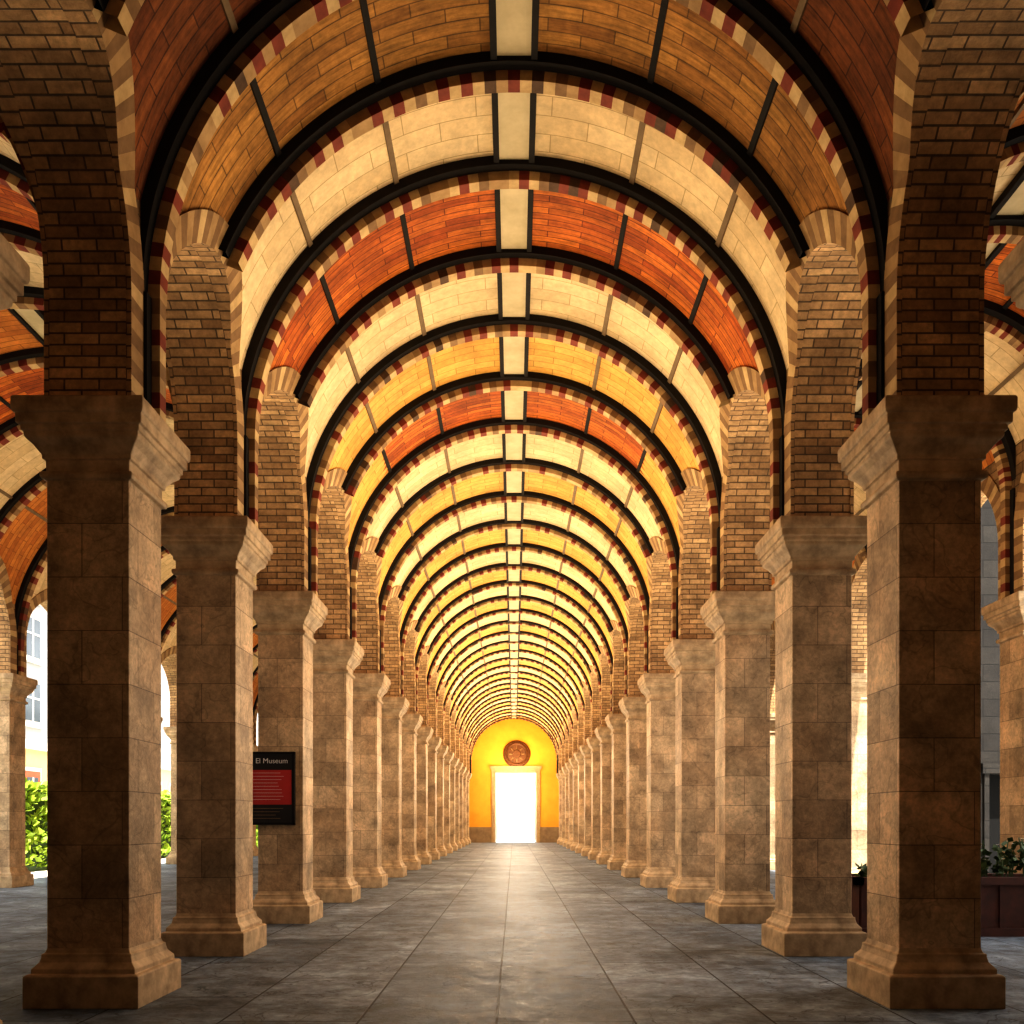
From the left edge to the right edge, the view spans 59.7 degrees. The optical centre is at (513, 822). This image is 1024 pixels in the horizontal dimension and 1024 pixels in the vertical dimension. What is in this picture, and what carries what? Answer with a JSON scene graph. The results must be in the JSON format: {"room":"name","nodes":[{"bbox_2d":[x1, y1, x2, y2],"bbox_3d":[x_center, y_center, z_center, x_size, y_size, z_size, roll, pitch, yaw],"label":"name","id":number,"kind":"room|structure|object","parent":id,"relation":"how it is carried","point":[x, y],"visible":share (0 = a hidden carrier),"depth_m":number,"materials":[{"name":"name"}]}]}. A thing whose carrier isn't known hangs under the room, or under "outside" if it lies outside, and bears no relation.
{"room":"arcade walkway","nodes":[
{"label":"arcade walkway","id":0,"kind":"room"},
{"bbox_2d":[0,594,253,725],"bbox_3d":[-10.900,-3.280,28.680,0.612,9.300,63.180,0,0,0],"label":"wall","id":1,"kind":"structure","parent":0,"point":[170,663],"depth_m":19.05,"materials":[{"name":"brick"}]},
{"bbox_2d":[0,556,257,744],"bbox_3d":[-10.751,-4.280,28.680,0.971,2.340,63.048,0,0,0],"label":"arches","id":2,"kind":"object","parent":1,"relation":"attached to","point":[5,589],"visible":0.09,"depth_m":18.90,"materials":[{"name":"brick"}]},
{"bbox_2d":[0,116,257,721],"bbox_3d":[-7.040,-5.282,28.455,7.342,4.343,62.930,0,0,0],"label":"arches","id":3,"kind":"object","parent":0,"point":[13,175],"visible":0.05,"depth_m":15.52,"materials":[{"name":"brown brick"}]},
{"bbox_2d":[0,197,257,657],"bbox_3d":[-7.040,-6.858,28.680,5.397,1.253,63.180,0,0,0],"label":"beams","id":4,"kind":"structure","parent":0,"point":[32,320],"depth_m":13.20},
{"bbox_2d":[0,136,257,706],"bbox_3d":[-7.040,-5.607,28.680,7.308,3.654,63.180,0,0,0],"label":"panels","id":5,"kind":"object","parent":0,"point":[20,460],"depth_m":16.70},
{"bbox_2d":[0,0,470,772],"bbox_3d":[-3.180,-5.520,28.680,0.612,4.820,63.180,0,0,0],"label":"wall","id":6,"kind":"structure","parent":0,"point":[42,59],"depth_m":6.66,"materials":[{"name":"brick"}]},
{"bbox_2d":[0,0,473,772],"bbox_3d":[-3.206,-4.280,28.680,1.218,2.340,63.048,0,0,0],"label":"arches","id":7,"kind":"object","parent":6,"relation":"attached to","point":[106,52],"visible":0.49,"depth_m":7.65,"materials":[{"name":"brick"}]},
{"bbox_2d":[0,842,1023,1023],"bbox_3d":[-1.725,1.430,28.780,19.950,0.120,65.380,0,0,0],"label":"floor","id":8,"kind":"structure","parent":0,"point":[497,932],"depth_m":8.72,"materials":[{"name":"stone"}]},
{"bbox_2d":[0,233,29,1023],"bbox_3d":[-3.180,-0.870,4.500,0.964,4.480,0.964,0,0,0],"label":"stone pillar","id":9,"kind":"structure","parent":8,"relation":"on","point":[14,270],"depth_m":4.84,"materials":[{"name":"stone"}]},
{"bbox_2d":[0,673,37,887],"bbox_3d":[-10.900,-0.870,19.060,0.964,4.480,0.964,0,0,0],"label":"stone pillar","id":10,"kind":"structure","parent":8,"relation":"on","point":[14,688],"depth_m":18.86,"materials":[{"name":"stone"}]},
{"bbox_2d":[10,395,189,1008],"bbox_3d":[-3.180,-0.870,6.970,0.964,4.480,0.964,0,0,0],"label":"stone pillar","id":11,"kind":"structure","parent":8,"relation":"on","point":[110,460],"depth_m":6.66,"materials":[{"name":"stone"}]},
{"bbox_2d":[163,726,176,863],"bbox_3d":[-10.900,-0.870,29.460,0.964,4.480,0.964,0,0,0],"label":"stone pillar","id":12,"kind":"structure","parent":8,"relation":"on","point":[170,731],"depth_m":29.15,"materials":[{"name":"stone"}]},
{"bbox_2d":[161,516,272,956],"bbox_3d":[-3.180,-0.870,9.524,0.964,4.480,0.964,0,0,0],"label":"stone pillar","id":13,"kind":"structure","parent":8,"relation":"on","point":[218,559],"depth_m":9.22,"materials":[{"name":"stone"}]},
{"bbox_2d":[253,745,257,855],"bbox_3d":[-10.900,-0.870,36.350,0.964,4.480,0.964,0,0,0],"label":"stone pillar","id":14,"kind":"structure","parent":8,"relation":"on","point":[255,747],"depth_m":36.31,"materials":[{"name":"stone"}]},
{"bbox_2d":[253,591,327,923],"bbox_3d":[-3.180,-0.870,12.463,0.964,4.480,0.964,0,0,0],"label":"stone pillar","id":15,"kind":"structure","parent":8,"relation":"on","point":[287,622],"depth_m":12.15,"materials":[{"name":"stone"}]},
{"bbox_2d":[253,752,295,824],"bbox_3d":[-3.315,-0.460,12.124,0.680,0.990,0.065,0,0,0],"label":"information sign","id":16,"kind":"object","parent":15,"relation":"attached to","point":[274,773],"visible":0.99,"depth_m":12.10,"materials":[{"name":"metal"}]},
{"bbox_2d":[313,639,363,902],"bbox_3d":[-3.180,-0.870,15.615,0.964,4.480,0.964,0,0,0],"label":"stone pillar","id":17,"kind":"structure","parent":8,"relation":"on","point":[335,661],"depth_m":15.31,"materials":[{"name":"stone"}]},
{"bbox_2d":[353,673,390,887],"bbox_3d":[-3.180,-0.870,19.060,0.964,4.480,0.964,0,0,0],"label":"stone pillar","id":18,"kind":"structure","parent":8,"relation":"on","point":[369,689],"depth_m":18.75,"materials":[{"name":"stone"}]},
{"bbox_2d":[381,697,409,877],"bbox_3d":[-3.180,-0.870,22.570,0.964,4.480,0.964,0,0,0],"label":"stone pillar","id":19,"kind":"structure","parent":8,"relation":"on","point":[393,709],"depth_m":22.26,"materials":[{"name":"stone"}]},
{"bbox_2d":[402,714,422,869],"bbox_3d":[-3.180,-0.870,26.015,0.964,4.480,0.964,0,0,0],"label":"stone pillar","id":20,"kind":"structure","parent":8,"relation":"on","point":[412,722],"depth_m":25.71,"materials":[{"name":"stone"}]},
{"bbox_2d":[417,726,433,863],"bbox_3d":[-3.180,-0.870,29.460,0.964,4.480,0.964,0,0,0],"label":"stone pillar","id":21,"kind":"structure","parent":8,"relation":"on","point":[425,733],"depth_m":29.15,"materials":[{"name":"stone"}]},
{"bbox_2d":[428,737,441,859],"bbox_3d":[-3.180,-0.870,32.905,0.964,4.480,0.964,0,0,0],"label":"stone pillar","id":22,"kind":"structure","parent":8,"relation":"on","point":[434,743],"depth_m":32.60,"materials":[{"name":"stone"}]},
{"bbox_2d":[437,745,448,855],"bbox_3d":[-3.180,-0.870,36.350,0.964,4.480,0.964,0,0,0],"label":"stone pillar","id":23,"kind":"structure","parent":8,"relation":"on","point":[442,750],"depth_m":36.04,"materials":[{"name":"stone"}]},
{"bbox_2d":[444,752,453,852],"bbox_3d":[-3.180,-0.870,39.860,0.964,4.480,0.964,0,0,0],"label":"stone pillar","id":24,"kind":"structure","parent":8,"relation":"on","point":[449,756],"depth_m":39.55,"materials":[{"name":"stone"}]},
{"bbox_2d":[450,758,458,850],"bbox_3d":[-3.180,-0.870,43.370,0.964,4.480,0.964,0,0,0],"label":"stone pillar","id":25,"kind":"structure","parent":8,"relation":"on","point":[455,761],"depth_m":43.06,"materials":[{"name":"stone"}]},
{"bbox_2d":[455,762,462,848],"bbox_3d":[-3.180,-0.870,46.750,0.964,4.480,0.964,0,0,0],"label":"stone pillar","id":26,"kind":"structure","parent":8,"relation":"on","point":[459,766],"depth_m":46.45,"materials":[{"name":"stone"}]},
{"bbox_2d":[459,766,465,846],"bbox_3d":[-3.180,-0.870,50.130,0.964,4.480,0.964,0,0,0],"label":"stone pillar","id":27,"kind":"structure","parent":8,"relation":"on","point":[463,770],"depth_m":49.82,"materials":[{"name":"stone"}]},
{"bbox_2d":[463,770,468,844],"bbox_3d":[-3.180,-0.870,53.510,0.964,4.480,0.964,0,0,0],"label":"stone pillar","id":28,"kind":"structure","parent":8,"relation":"on","point":[466,773],"depth_m":53.20,"materials":[{"name":"stone"}]},
{"bbox_2d":[466,773,471,843],"bbox_3d":[-3.180,-0.870,56.890,0.964,4.480,0.964,0,0,0],"label":"stone pillar","id":29,"kind":"structure","parent":8,"relation":"on","point":[469,776],"depth_m":56.59,"materials":[{"name":"stone"}]},
{"bbox_2d":[490,766,541,842],"bbox_3d":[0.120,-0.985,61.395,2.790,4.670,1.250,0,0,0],"label":"door frame","id":30,"kind":"structure","parent":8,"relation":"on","point":[495,773],"depth_m":60.77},
{"bbox_2d":[556,773,561,843],"bbox_3d":[3.180,-0.870,56.890,0.964,4.480,0.964,0,0,0],"label":"stone pillar","id":31,"kind":"structure","parent":8,"relation":"on","point":[558,776],"depth_m":56.59,"materials":[{"name":"stone"}]},
{"bbox_2d":[559,770,564,844],"bbox_3d":[3.180,-0.870,53.510,0.964,4.480,0.964,0,0,0],"label":"stone pillar","id":32,"kind":"structure","parent":8,"relation":"on","point":[561,773],"depth_m":53.20,"materials":[{"name":"stone"}]},
{"bbox_2d":[562,766,568,846],"bbox_3d":[3.180,-0.870,50.130,0.964,4.480,0.964,0,0,0],"label":"stone pillar","id":33,"kind":"structure","parent":8,"relation":"on","point":[565,771],"depth_m":49.82,"materials":[{"name":"stone"}]},
{"bbox_2d":[565,762,572,848],"bbox_3d":[3.180,-0.870,46.750,0.964,4.480,0.964,0,0,0],"label":"stone pillar","id":34,"kind":"structure","parent":8,"relation":"on","point":[569,767],"depth_m":46.45,"materials":[{"name":"stone"}]},
{"bbox_2d":[569,758,577,850],"bbox_3d":[3.180,-0.870,43.370,0.964,4.480,0.964,0,0,0],"label":"stone pillar","id":35,"kind":"structure","parent":8,"relation":"on","point":[572,761],"depth_m":43.06,"materials":[{"name":"stone"}]},
{"bbox_2d":[574,752,583,852],"bbox_3d":[3.180,-0.870,39.860,0.964,4.480,0.964,0,0,0],"label":"stone pillar","id":36,"kind":"structure","parent":8,"relation":"on","point":[578,756],"depth_m":39.55,"materials":[{"name":"stone"}]},
{"bbox_2d":[579,745,590,855],"bbox_3d":[3.180,-0.870,36.350,0.964,4.480,0.964,0,0,0],"label":"stone pillar","id":37,"kind":"structure","parent":8,"relation":"on","point":[585,750],"depth_m":36.04,"materials":[{"name":"stone"}]},
{"bbox_2d":[586,737,599,859],"bbox_3d":[3.180,-0.870,32.905,0.964,4.480,0.964,0,0,0],"label":"stone pillar","id":38,"kind":"structure","parent":8,"relation":"on","point":[593,743],"depth_m":32.60,"materials":[{"name":"stone"}]},
{"bbox_2d":[595,726,611,863],"bbox_3d":[3.180,-0.870,29.460,0.964,4.480,0.964,0,0,0],"label":"stone pillar","id":39,"kind":"structure","parent":8,"relation":"on","point":[602,733],"depth_m":29.15,"materials":[{"name":"stone"}]},
{"bbox_2d":[605,714,625,869],"bbox_3d":[3.180,-0.870,26.015,0.964,4.480,0.964,0,0,0],"label":"stone pillar","id":40,"kind":"structure","parent":8,"relation":"on","point":[616,723],"depth_m":25.71,"materials":[{"name":"stone"}]},
{"bbox_2d":[619,697,646,877],"bbox_3d":[3.180,-0.870,22.570,0.964,4.480,0.964,0,0,0],"label":"stone pillar","id":41,"kind":"structure","parent":8,"relation":"on","point":[634,709],"depth_m":22.26,"materials":[{"name":"stone"}]},
{"bbox_2d":[637,673,674,887],"bbox_3d":[3.180,-0.870,19.060,0.964,4.480,0.964,0,0,0],"label":"stone pillar","id":42,"kind":"structure","parent":8,"relation":"on","point":[658,689],"depth_m":18.75,"materials":[{"name":"stone"}]},
{"bbox_2d":[664,639,714,902],"bbox_3d":[3.180,-0.870,15.615,0.964,4.480,0.964,0,0,0],"label":"stone pillar","id":43,"kind":"structure","parent":8,"relation":"on","point":[692,661],"depth_m":15.31,"materials":[{"name":"stone"}]},
{"bbox_2d":[700,591,774,923],"bbox_3d":[3.180,-0.870,12.463,0.964,4.480,0.964,0,0,0],"label":"stone pillar","id":44,"kind":"structure","parent":8,"relation":"on","point":[740,622],"depth_m":12.15,"materials":[{"name":"stone"}]},
{"bbox_2d":[770,714,774,869],"bbox_3d":[7.250,-0.870,26.015,0.964,4.480,0.964,0,0,0],"label":"stone pillar","id":45,"kind":"structure","parent":8,"relation":"on","point":[772,716],"depth_m":25.71,"materials":[{"name":"stone"}]},
{"bbox_2d":[755,516,866,956],"bbox_3d":[3.180,-0.870,9.524,0.964,4.480,0.964,0,0,0],"label":"stone pillar","id":46,"kind":"structure","parent":8,"relation":"on","point":[809,558],"depth_m":9.22,"materials":[{"name":"stone"}]},
{"bbox_2d":[852,673,866,872],"bbox_3d":[7.250,-0.870,19.060,0.964,4.480,0.964,0,0,0],"label":"stone pillar","id":47,"kind":"structure","parent":8,"relation":"on","point":[859,680],"depth_m":18.75,"materials":[{"name":"stone"}]},
{"bbox_2d":[838,395,1017,1008],"bbox_3d":[3.180,-0.870,6.970,0.964,4.480,0.964,0,0,0],"label":"stone pillar","id":48,"kind":"structure","parent":8,"relation":"on","point":[917,460],"depth_m":6.66,"materials":[{"name":"stone"}]},
{"bbox_2d":[852,837,1023,936],"bbox_3d":[5.350,0.778,11.100,2.520,1.184,0.840,0,0,0],"label":"planter box","id":49,"kind":"object","parent":8,"relation":"on","point":[1002,893],"visible":0.41,"depth_m":10.74,"materials":[{"name":"brown wood"}]},
{"bbox_2d":[981,591,1023,872],"bbox_3d":[7.250,-0.870,12.463,0.964,4.480,0.964,0,0,0],"label":"stone pillar","id":50,"kind":"structure","parent":8,"relation":"on","point":[1005,615],"depth_m":12.42,"materials":[{"name":"stone"}]},
{"bbox_2d":[998,237,1023,308],"bbox_3d":[3.180,-0.870,4.500,0.964,4.480,0.964,0,0,0],"label":"stone pillar","id":51,"kind":"structure","parent":8,"relation":"on","point":[1011,269],"depth_m":4.86,"materials":[{"name":"stone"}]},
{"bbox_2d":[469,719,558,842],"bbox_3d":[-1.825,-3.280,60.500,18.750,9.300,0.540,0,0,0],"label":"wall","id":52,"kind":"structure","parent":0,"point":[488,749],"depth_m":60.27,"materials":[{"name":"yellow paint"}]},
{"bbox_2d":[503,740,529,765],"bbox_3d":[0.180,-4.604,60.185,1.860,1.860,0.170,0,0,0],"label":"wall medallion","id":53,"kind":"object","parent":52,"relation":"attached to","point":[516,752],"visible":1,"depth_m":60.18,"materials":[{"name":"brown metal"}]},
{"bbox_2d":[94,0,933,772],"bbox_3d":[0.000,-5.087,28.455,5.948,3.954,62.930,0,0,0],"label":"arches","id":54,"kind":"object","parent":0,"point":[271,26],"visible":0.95,"depth_m":9.52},
{"bbox_2d":[220,0,807,731],"bbox_3d":[0.000,-6.579,28.680,4.374,1.030,63.180,0,0,0],"label":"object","id":55,"kind":"structure","parent":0,"point":[513,24],"depth_m":10.28,"materials":[{"name":"beige stone"}]},
{"bbox_2d":[128,0,899,744],"bbox_3d":[0.000,-5.567,28.680,5.908,2.954,63.180,0,0,0],"label":"panels","id":56,"kind":"object","parent":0,"point":[170,41],"depth_m":9.30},
{"bbox_2d":[557,0,1023,772],"bbox_3d":[3.180,-5.520,28.680,0.612,4.820,63.180,0,0,0],"label":"wall","id":57,"kind":"structure","parent":0,"point":[982,67],"depth_m":6.66,"materials":[{"name":"brick"}]},
{"bbox_2d":[554,0,1023,773],"bbox_3d":[3.101,-4.280,28.680,1.008,2.340,63.048,0,0,0],"label":"arches","id":58,"kind":"object","parent":57,"relation":"attached to","point":[921,52],"visible":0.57,"depth_m":7.68,"materials":[{"name":"brick"}]},
{"bbox_2d":[770,439,1023,713],"bbox_3d":[7.250,-3.280,28.680,0.612,9.300,63.180,0,0,0],"label":"wall","id":59,"kind":"structure","parent":0,"point":[859,591],"depth_m":18.69,"materials":[{"name":"brick"}]},
{"bbox_2d":[771,468,1023,629],"bbox_3d":[7.205,-4.280,28.680,0.761,2.340,63.048,0,0,0],"label":"arches","id":60,"kind":"object","parent":59,"relation":"attached to","point":[989,487],"visible":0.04,"depth_m":12.36,"materials":[{"name":"brick"}]},
{"bbox_2d":[772,95,1023,620],"bbox_3d":[5.215,-5.544,28.680,3.658,1.829,63.180,0,0,0],"label":"panels","id":61,"kind":"object","parent":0,"point":[1001,359],"depth_m":11.61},
{"bbox_2d":[854,85,1023,598],"bbox_3d":[5.215,-4.794,28.455,3.698,3.369,62.930,0,0,0],"label":"arches","id":62,"kind":"object","parent":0,"point":[1008,325],"visible":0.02,"depth_m":11.08,"materials":[{"name":"brown brick"}]},
{"bbox_2d":[854,98,1023,515],"bbox_3d":[5.215,-6.173,28.680,2.728,0.672,63.180,0,0,0],"label":"beams","id":63,"kind":"structure","parent":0,"point":[1011,202],"depth_m":9.34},
{"label":"outside","id":64,"kind":"structure","parent":0,"visible":0},
{"bbox_2d":[31,840,534,877],"bbox_3d":[0.000,1.595,60.000,180.000,0.250,200.000,0,0,0],"label":"ground","id":65,"kind":"structure","parent":64,"point":[37,874],"depth_m":32.63,"materials":[{"name":"white"}]},
{"bbox_2d":[25,604,257,793],"bbox_3d":[-27.750,-6.680,51.500,8.500,16.300,87.000,0,0,0],"label":"building","id":66,"kind":"structure","parent":65,"relation":"on","point":[36,708],"depth_m":45.01,"materials":[{"name":"white paint"}]},
{"bbox_2d":[25,778,257,871],"bbox_3d":[-14.913,0.034,37.009,1.968,3.032,46.413,0,0,0],"label":"hedge","id":67,"kind":"object","parent":65,"relation":"on","point":[35,793],"visible":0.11,"depth_m":26.89,"materials":[{"name":"green plant"}]},
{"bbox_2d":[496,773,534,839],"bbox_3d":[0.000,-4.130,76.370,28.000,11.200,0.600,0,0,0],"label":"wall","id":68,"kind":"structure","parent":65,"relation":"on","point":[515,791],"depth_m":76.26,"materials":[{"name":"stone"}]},
{"bbox_2d":[981,499,999,872],"bbox_3d":[11.800,-2.880,20.425,6.400,8.700,5.150,0,0,0],"label":"stone building","id":69,"kind":"structure","parent":65,"relation":"on","point":[990,651],"depth_m":18.00,"materials":[{"name":"grey stone"}]}
]}

